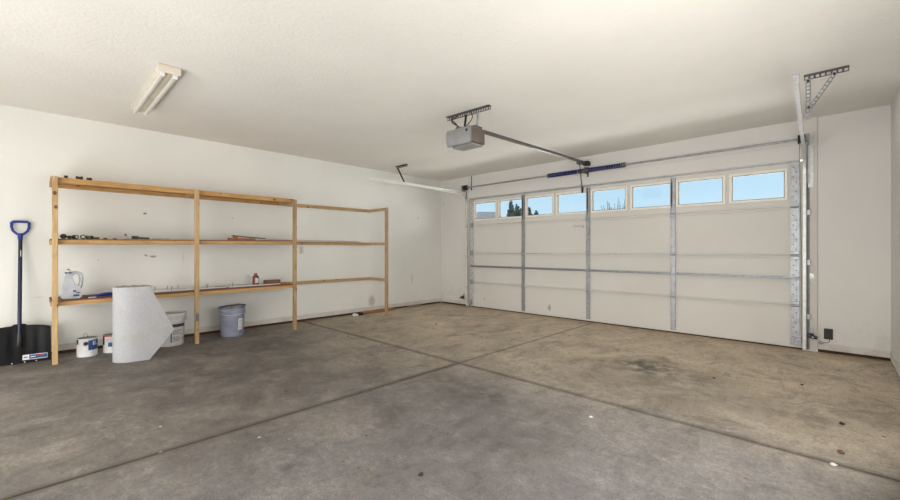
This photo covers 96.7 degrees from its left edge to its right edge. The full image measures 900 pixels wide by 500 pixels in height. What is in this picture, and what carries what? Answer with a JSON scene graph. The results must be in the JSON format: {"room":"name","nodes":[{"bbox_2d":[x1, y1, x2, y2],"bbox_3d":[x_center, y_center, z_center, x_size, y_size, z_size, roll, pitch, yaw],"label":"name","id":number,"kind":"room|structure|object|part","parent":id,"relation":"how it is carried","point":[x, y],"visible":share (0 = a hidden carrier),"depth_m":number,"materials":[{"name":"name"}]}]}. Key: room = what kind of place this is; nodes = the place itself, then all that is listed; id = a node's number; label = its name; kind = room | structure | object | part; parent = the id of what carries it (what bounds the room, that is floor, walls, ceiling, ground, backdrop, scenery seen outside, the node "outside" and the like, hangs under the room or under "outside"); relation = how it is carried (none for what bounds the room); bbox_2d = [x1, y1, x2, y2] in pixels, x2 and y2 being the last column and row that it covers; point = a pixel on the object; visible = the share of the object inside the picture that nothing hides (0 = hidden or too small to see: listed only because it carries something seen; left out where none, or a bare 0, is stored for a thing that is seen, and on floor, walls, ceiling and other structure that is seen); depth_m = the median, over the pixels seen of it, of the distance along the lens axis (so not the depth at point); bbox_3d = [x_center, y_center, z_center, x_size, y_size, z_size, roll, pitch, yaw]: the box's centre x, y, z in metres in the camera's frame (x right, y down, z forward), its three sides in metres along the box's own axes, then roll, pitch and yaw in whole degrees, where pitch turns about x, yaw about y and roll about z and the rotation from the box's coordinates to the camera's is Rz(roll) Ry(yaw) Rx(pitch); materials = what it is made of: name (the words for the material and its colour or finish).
{"room":"garage","nodes":[
{"label":"garage","id":0,"kind":"room"},
{"bbox_2d":[0,104,440,344],"bbox_3d":[-3.163,-0.186,5.485,0.150,2.538,8.700,0,0,44],"label":"wall","id":1,"kind":"structure","parent":0,"point":[36,146],"depth_m":5.18,"materials":[{"name":"paint"}]},
{"bbox_2d":[51,298,440,354],"bbox_3d":[-3.201,1.099,5.418,0.088,0.032,8.550,0,0,44],"label":"baseboard","id":2,"kind":"structure","parent":1,"relation":"attached to","point":[246,327],"depth_m":5.96,"materials":[{"name":"white paint"}]},
{"bbox_2d":[0,303,899,499],"bbox_3d":[-0.850,1.165,3.162,6.705,0.100,8.870,0,0,44],"label":"floor","id":3,"kind":"structure","parent":0,"point":[487,404],"depth_m":2.69,"materials":[{"name":"concrete"}]},
{"bbox_2d":[0,220,50,365],"bbox_3d":[-4.295,0.404,3.990,0.275,1.411,0.444,0,0,44],"label":"snow shovel","id":4,"kind":"object","parent":3,"relation":"on","point":[20,343],"visible":1,"depth_m":4.00,"materials":[{"name":"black plastic"}]},
{"bbox_2d":[16,334,22,347],"bbox_3d":[-4.261,0.894,3.957,0.062,0.134,0.052,0,0,44],"label":"socket","id":5,"kind":"object","parent":4,"relation":"attached to","point":[19,337],"depth_m":3.94,"materials":[{"name":"black plastic"}]},
{"bbox_2d":[29,353,46,358],"bbox_3d":[-4.120,1.059,4.003,0.030,0.036,0.127,0,0,44],"label":"print","id":6,"kind":"object","parent":4,"relation":"attached to","point":[31,355],"depth_m":4.00},
{"bbox_2d":[76,333,97,357],"bbox_3d":[-3.824,0.991,4.217,0.181,0.243,0.172,0,0,44],"label":"paint can","id":7,"kind":"object","parent":3,"relation":"on","point":[87,346],"visible":1,"depth_m":4.17,"materials":[{"name":"white plastic"}]},
{"bbox_3d":[-3.828,0.925,4.220,0.148,0.007,0.148,0,0,44],"label":"lid","id":8,"kind":"part","parent":7,"relation":"part of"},
{"bbox_2d":[103,333,111,352],"bbox_3d":[-3.705,1.018,4.397,0.172,0.191,0.172,0,0,44],"label":"paint can","id":9,"kind":"object","parent":3,"relation":"on","point":[107,338],"visible":0.41,"depth_m":4.32,"materials":[{"name":"white plastic"}]},
{"bbox_2d":[112,285,173,362],"bbox_3d":[-3.183,0.739,4.146,0.323,0.746,0.484,0,0,44],"label":"roll","id":10,"kind":"object","parent":3,"relation":"on","point":[140,324],"visible":1,"depth_m":3.99,"materials":[{"name":"white paper"}]},
{"bbox_2d":[160,311,186,346],"bbox_3d":[-3.290,0.924,4.702,0.325,0.377,0.329,0,0,44],"label":"pail","id":11,"kind":"object","parent":3,"relation":"on","point":[177,319],"visible":0.7,"depth_m":4.64,"materials":[{"name":"plastic"}]},
{"bbox_3d":[-3.290,0.755,4.705,0.320,0.038,0.320,0,0,44],"label":"lid","id":12,"kind":"part","parent":11,"relation":"part of","materials":[{"name":"white plastic"}]},
{"bbox_2d":[172,323,183,327],"bbox_3d":[-3.164,0.875,4.655,0.025,0.036,0.158,0,0,22],"label":"print","id":13,"kind":"object","parent":11,"relation":"attached to","point":[175,325],"depth_m":4.65},
{"bbox_2d":[49,176,387,364],"bbox_3d":[-2.646,0.198,5.508,0.561,1.835,4.050,0,0,44],"label":"wooden shelf unit","id":14,"kind":"object","parent":3,"relation":"on","point":[56,182],"depth_m":4.74,"materials":[{"name":"brown wood"}]},
{"bbox_3d":[-3.852,0.198,3.900,0.060,1.834,0.042,0,0,44],"label":"post","id":15,"kind":"part","parent":14,"relation":"part of","materials":[{"name":"brown wood"}]},
{"bbox_2d":[60,234,66,238],"bbox_3d":[-3.914,-0.138,4.051,0.052,0.052,0.051,0,0,-43],"label":"pipe fitting","id":16,"kind":"object","parent":14,"relation":"on","point":[63,236],"visible":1,"depth_m":4.03,"materials":[{"name":"black plastic"}]},
{"bbox_2d":[61,269,82,298],"bbox_3d":[-3.882,0.344,4.112,0.102,0.307,0.170,0,0,44],"label":"detergent jug","id":17,"kind":"object","parent":14,"relation":"on","point":[70,289],"visible":1,"depth_m":4.08,"materials":[{"name":"white plastic"}]},
{"bbox_2d":[85,292,111,297],"bbox_3d":[-3.679,0.475,4.219,0.068,0.044,0.252,0,0,34],"label":"brush","id":18,"kind":"object","parent":14,"relation":"on","point":[106,293],"visible":0.9,"depth_m":4.21,"materials":[{"name":"blue plastic"}]},
{"bbox_3d":[-3.674,0.471,4.244,0.036,0.036,0.207,0,0,28],"label":"handle","id":19,"kind":"part","parent":18,"relation":"part of","materials":[{"name":"blue plastic"}]},
{"bbox_2d":[131,236,148,238],"bbox_3d":[-3.474,-0.139,4.494,0.062,0.034,0.161,0,0,44],"label":"wrench","id":20,"kind":"object","parent":14,"relation":"on","point":[132,237],"visible":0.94,"depth_m":4.47,"materials":[{"name":"metal"}]},
{"bbox_2d":[152,284,214,290],"bbox_3d":[-3.396,0.465,4.905,0.120,0.059,0.900,0,0,44],"label":"board","id":21,"kind":"object","parent":14,"relation":"on","point":[206,284],"visible":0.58,"depth_m":4.96,"materials":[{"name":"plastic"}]},
{"bbox_2d":[153,284,226,292],"bbox_3d":[-3.184,0.463,4.930,0.090,0.059,0.770,0,0,44],"label":"board","id":22,"kind":"object","parent":14,"relation":"on","point":[207,287],"visible":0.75,"depth_m":4.85,"materials":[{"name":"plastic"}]},
{"bbox_3d":[-3.016,0.198,4.766,0.060,1.835,0.040,0,0,44],"label":"post","id":23,"kind":"part","parent":14,"relation":"part of","materials":[{"name":"brown wood"}]},
{"bbox_2d":[228,238,253,239],"bbox_3d":[-2.741,-0.143,5.245,0.070,0.022,0.300,0,0,44],"label":"plank","id":24,"kind":"object","parent":14,"relation":"on","point":[228,238],"visible":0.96,"depth_m":5.21,"materials":[{"name":"brown wood"}]},
{"bbox_2d":[232,235,265,238],"bbox_3d":[-2.719,-0.172,5.419,0.421,0.044,0.050,0,0,-43],"label":"plank","id":25,"kind":"object","parent":14,"relation":"on","point":[232,235],"visible":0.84,"depth_m":5.40,"materials":[{"name":"brown wood"}]},
{"bbox_2d":[226,283,279,287],"bbox_3d":[-2.678,0.457,5.462,0.180,0.059,0.660,0,0,44],"label":"board","id":26,"kind":"object","parent":14,"relation":"on","point":[232,285],"visible":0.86,"depth_m":5.34,"materials":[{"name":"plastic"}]},
{"bbox_2d":[252,273,258,284],"bbox_3d":[-2.656,0.392,5.469,0.081,0.157,0.080,0,0,44],"label":"bottle","id":27,"kind":"object","parent":26,"relation":"on","point":[255,279],"visible":1,"depth_m":5.44,"materials":[{"name":"plastic"}]},
{"bbox_2d":[263,279,280,283],"bbox_3d":[-2.487,0.442,5.591,0.075,0.050,0.210,0,0,44],"label":"wood block","id":28,"kind":"object","parent":26,"relation":"on","point":[274,280],"visible":1,"depth_m":5.55,"materials":[{"name":"brown wood"}]},
{"bbox_3d":[-2.185,0.204,5.627,0.060,1.822,0.038,0,0,44],"label":"post","id":29,"kind":"part","parent":14,"relation":"part of","materials":[{"name":"brown wood"}]},
{"bbox_3d":[-2.181,-0.148,6.289,0.050,0.019,1.783,0,0,41],"label":"trim strip","id":30,"kind":"part","parent":14,"relation":"part of","materials":[{"name":"brown wood"}]},
{"bbox_3d":[-1.265,-0.693,6.956,0.463,0.044,0.036,0,0,44],"label":"rail","id":31,"kind":"part","parent":14,"relation":"part of","materials":[{"name":"brown wood"}]},
{"bbox_3d":[-1.265,-0.107,6.956,0.463,0.044,0.036,0,0,44],"label":"rail","id":32,"kind":"part","parent":14,"relation":"part of","materials":[{"name":"brown wood"}]},
{"bbox_3d":[-1.265,0.509,6.956,0.463,0.044,0.036,0,0,44],"label":"rail","id":33,"kind":"part","parent":14,"relation":"part of","materials":[{"name":"brown wood"}]},
{"bbox_3d":[-1.076,0.199,6.776,0.060,1.832,0.036,0,0,44],"label":"post","id":34,"kind":"part","parent":14,"relation":"part of","materials":[{"name":"brown wood"}]},
{"bbox_2d":[218,303,246,336],"bbox_3d":[-2.847,0.912,5.226,0.324,0.402,0.326,0,0,44],"label":"pail","id":35,"kind":"object","parent":3,"relation":"on","point":[232,316],"visible":1,"depth_m":5.12,"materials":[{"name":"blue plastic"}]},
{"bbox_3d":[-2.846,0.740,5.229,0.320,0.045,0.320,0,0,44],"label":"lid","id":36,"kind":"part","parent":35,"relation":"part of","materials":[{"name":"grey plastic"}]},
{"bbox_2d":[363,308,394,313],"bbox_3d":[-1.288,1.094,7.186,0.085,0.038,0.690,0,0,43],"label":"lumber offcut","id":37,"kind":"object","parent":3,"relation":"on","point":[389,309],"visible":0.84,"depth_m":7.11,"materials":[{"name":"brown wood"}]},
{"bbox_2d":[0,0,899,180],"bbox_3d":[-0.857,-1.515,3.155,6.705,0.120,8.850,0,0,44],"label":"ceiling","id":38,"kind":"structure","parent":0,"point":[370,84],"depth_m":3.17,"materials":[{"name":"white paint"}]},
{"bbox_2d":[131,63,180,114],"bbox_3d":[-2.670,-1.411,3.599,1.280,0.088,0.156,0,0,44],"label":"fluorescent light","id":39,"kind":"object","parent":38,"relation":"attached to","point":[163,77],"visible":1,"depth_m":3.44,"materials":[{"name":"white metal"}]},
{"bbox_2d":[446,104,589,192],"bbox_3d":[1.081,-1.170,5.136,0.582,0.570,3.002,0,0,44],"label":"garage door opener","id":40,"kind":"object","parent":38,"relation":"hanging from","point":[469,137],"visible":1,"depth_m":4.11,"materials":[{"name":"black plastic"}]},
{"bbox_3d":[1.124,-1.299,5.141,0.040,0.114,2.761,0,0,44],"label":"rail","id":41,"kind":"part","parent":40,"relation":"part of","materials":[{"name":"metal"}]},
{"bbox_3d":[1.998,-1.091,6.117,0.033,0.411,0.287,0,0,29],"label":"door arm","id":42,"kind":"part","parent":40,"relation":"part of","materials":[{"name":"metal"}]},
{"bbox_2d":[441,105,890,350],"bbox_3d":[2.165,-0.186,6.285,6.405,2.538,0.150,0,0,44],"label":"wall","id":43,"kind":"structure","parent":0,"point":[854,147],"depth_m":4.32,"materials":[{"name":"paint"}]},
{"bbox_2d":[368,164,468,305],"bbox_3d":[-0.546,-0.180,7.176,0.306,2.550,2.328,0,0,44],"label":"door track","id":44,"kind":"object","parent":43,"relation":"attached to","point":[369,177],"visible":0.99,"depth_m":7.65,"materials":[{"name":"white metal"}]},
{"bbox_2d":[467,189,468,305],"bbox_3d":[0.356,-0.046,7.918,0.055,2.318,0.012,0,0,44],"label":"trim","id":45,"kind":"structure","parent":43,"relation":"attached to","point":[468,189],"depth_m":7.90,"materials":[{"name":"white paint"}]},
{"bbox_2d":[468,160,802,348],"bbox_3d":[2.177,0.051,6.193,4.990,2.128,0.090,0,0,44],"label":"door","id":46,"kind":"structure","parent":43,"relation":"in","point":[742,283],"depth_m":5.50,"materials":[{"name":"metal"}]},
{"bbox_3d":[2.182,-0.743,6.209,4.947,0.512,0.060,0,0,44],"label":"panel","id":47,"kind":"part","parent":46,"relation":"part of","materials":[{"name":"white metal"}]},
{"bbox_3d":[2.182,-0.212,6.209,4.947,0.542,0.060,0,0,44],"label":"panel","id":48,"kind":"part","parent":46,"relation":"part of","materials":[{"name":"white metal"}]},
{"bbox_3d":[2.182,0.864,6.209,4.947,0.475,0.060,0,0,44],"label":"panel","id":49,"kind":"part","parent":46,"relation":"part of","materials":[{"name":"white metal"}]},
{"bbox_3d":[2.182,0.343,6.209,4.947,0.562,0.060,0,0,44],"label":"panel","id":50,"kind":"part","parent":46,"relation":"part of","materials":[{"name":"white metal"}]},
{"bbox_2d":[462,133,808,300],"bbox_3d":[2.102,-0.129,6.152,5.100,2.308,0.128,0,0,44],"label":"shaft","id":51,"kind":"object","parent":43,"relation":"attached to","point":[586,170],"visible":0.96,"depth_m":5.74,"materials":[{"name":"metal"}]},
{"bbox_2d":[472,144,800,189],"bbox_3d":[2.157,-1.317,6.183,4.945,0.275,0.006,0,0,44],"label":"trim","id":52,"kind":"structure","parent":43,"relation":"attached to","point":[796,144],"depth_m":5.54,"materials":[{"name":"white paint"}]},
{"bbox_2d":[441,298,890,360],"bbox_3d":[2.151,1.099,6.271,6.405,0.032,0.088,0,0,44],"label":"baseboard","id":53,"kind":"structure","parent":43,"relation":"attached to","point":[819,350],"depth_m":4.22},
{"bbox_2d":[802,117,816,351],"bbox_3d":[3.975,-0.171,4.418,0.123,2.568,0.022,0,0,44],"label":"trim","id":54,"kind":"structure","parent":43,"relation":"attached to","point":[809,125],"depth_m":4.39,"materials":[{"name":"white paint"}]},
{"bbox_2d":[807,329,817,340],"bbox_3d":[3.957,0.930,4.366,0.085,0.130,0.078,0,0,44],"label":"sensor","id":55,"kind":"object","parent":43,"relation":"attached to","point":[810,336],"visible":1,"depth_m":4.36,"materials":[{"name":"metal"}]},
{"bbox_2d":[793,65,848,349],"bbox_3d":[3.258,-0.181,3.504,0.315,2.552,2.322,0,0,43],"label":"door track","id":56,"kind":"object","parent":43,"relation":"attached to","point":[808,179],"visible":0.99,"depth_m":4.40,"materials":[{"name":"metal"}]},
{"bbox_3d":[3.155,-0.049,3.599,0.036,2.288,2.322,0,0,43],"label":"rail","id":57,"kind":"part","parent":56,"relation":"part of","materials":[{"name":"metal"}]},
{"bbox_2d":[824,328,832,339],"bbox_3d":[4.084,0.908,4.317,0.072,0.116,0.016,0,0,44],"label":"wall outlet","id":58,"kind":"object","parent":43,"relation":"attached to","point":[828,333],"visible":1,"depth_m":4.31,"materials":[{"name":"black plastic"}]},
{"bbox_2d":[891,82,899,366],"bbox_3d":[1.554,-0.186,0.933,0.150,2.538,8.700,0,0,44],"label":"wall","id":59,"kind":"structure","parent":0,"point":[895,105],"depth_m":3.70,"materials":[{"name":"paint"}]},
{"bbox_2d":[890,351,899,376],"bbox_3d":[1.445,1.049,0.933,0.006,0.068,8.550,0,0,44],"label":"trim","id":60,"kind":"structure","parent":59,"relation":"attached to","point":[892,358],"depth_m":3.65,"materials":[{"name":"white paint"}]},
{"label":"outside","id":61,"kind":"structure","parent":0,"visible":0},
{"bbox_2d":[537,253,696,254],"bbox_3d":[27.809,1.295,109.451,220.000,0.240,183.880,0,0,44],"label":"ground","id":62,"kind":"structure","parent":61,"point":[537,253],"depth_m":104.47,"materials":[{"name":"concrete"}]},
{"bbox_2d":[477,212,494,218],"bbox_3d":[4.675,-2.230,59.000,7.650,6.810,9.280,0,0,0],"label":"house","id":63,"kind":"structure","parent":62,"relation":"on","point":[480,215],"depth_m":57.73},
{"bbox_2d":[506,200,514,216],"bbox_3d":[5.212,-1.540,34.023,1.505,5.429,1.377,0,0,4],"label":"conifer tree","id":64,"kind":"object","parent":62,"relation":"on","point":[510,212],"visible":0.28,"depth_m":33.89,"materials":[{"name":"green plant"}]},
{"bbox_2d":[514,204,520,215],"bbox_3d":[6.657,-1.746,40.059,1.687,5.843,1.965,0,0,44],"label":"conifer tree","id":65,"kind":"object","parent":62,"relation":"on","point":[517,213],"visible":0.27,"depth_m":39.84,"materials":[{"name":"green plant"}]},
{"bbox_2d":[528,207,535,253],"bbox_3d":[6.475,-1.225,32.861,1.552,4.800,1.751,0,0,-30],"label":"conifer tree","id":66,"kind":"object","parent":62,"relation":"on","point":[529,209],"visible":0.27,"depth_m":32.80,"materials":[{"name":"green plant"}]}
]}

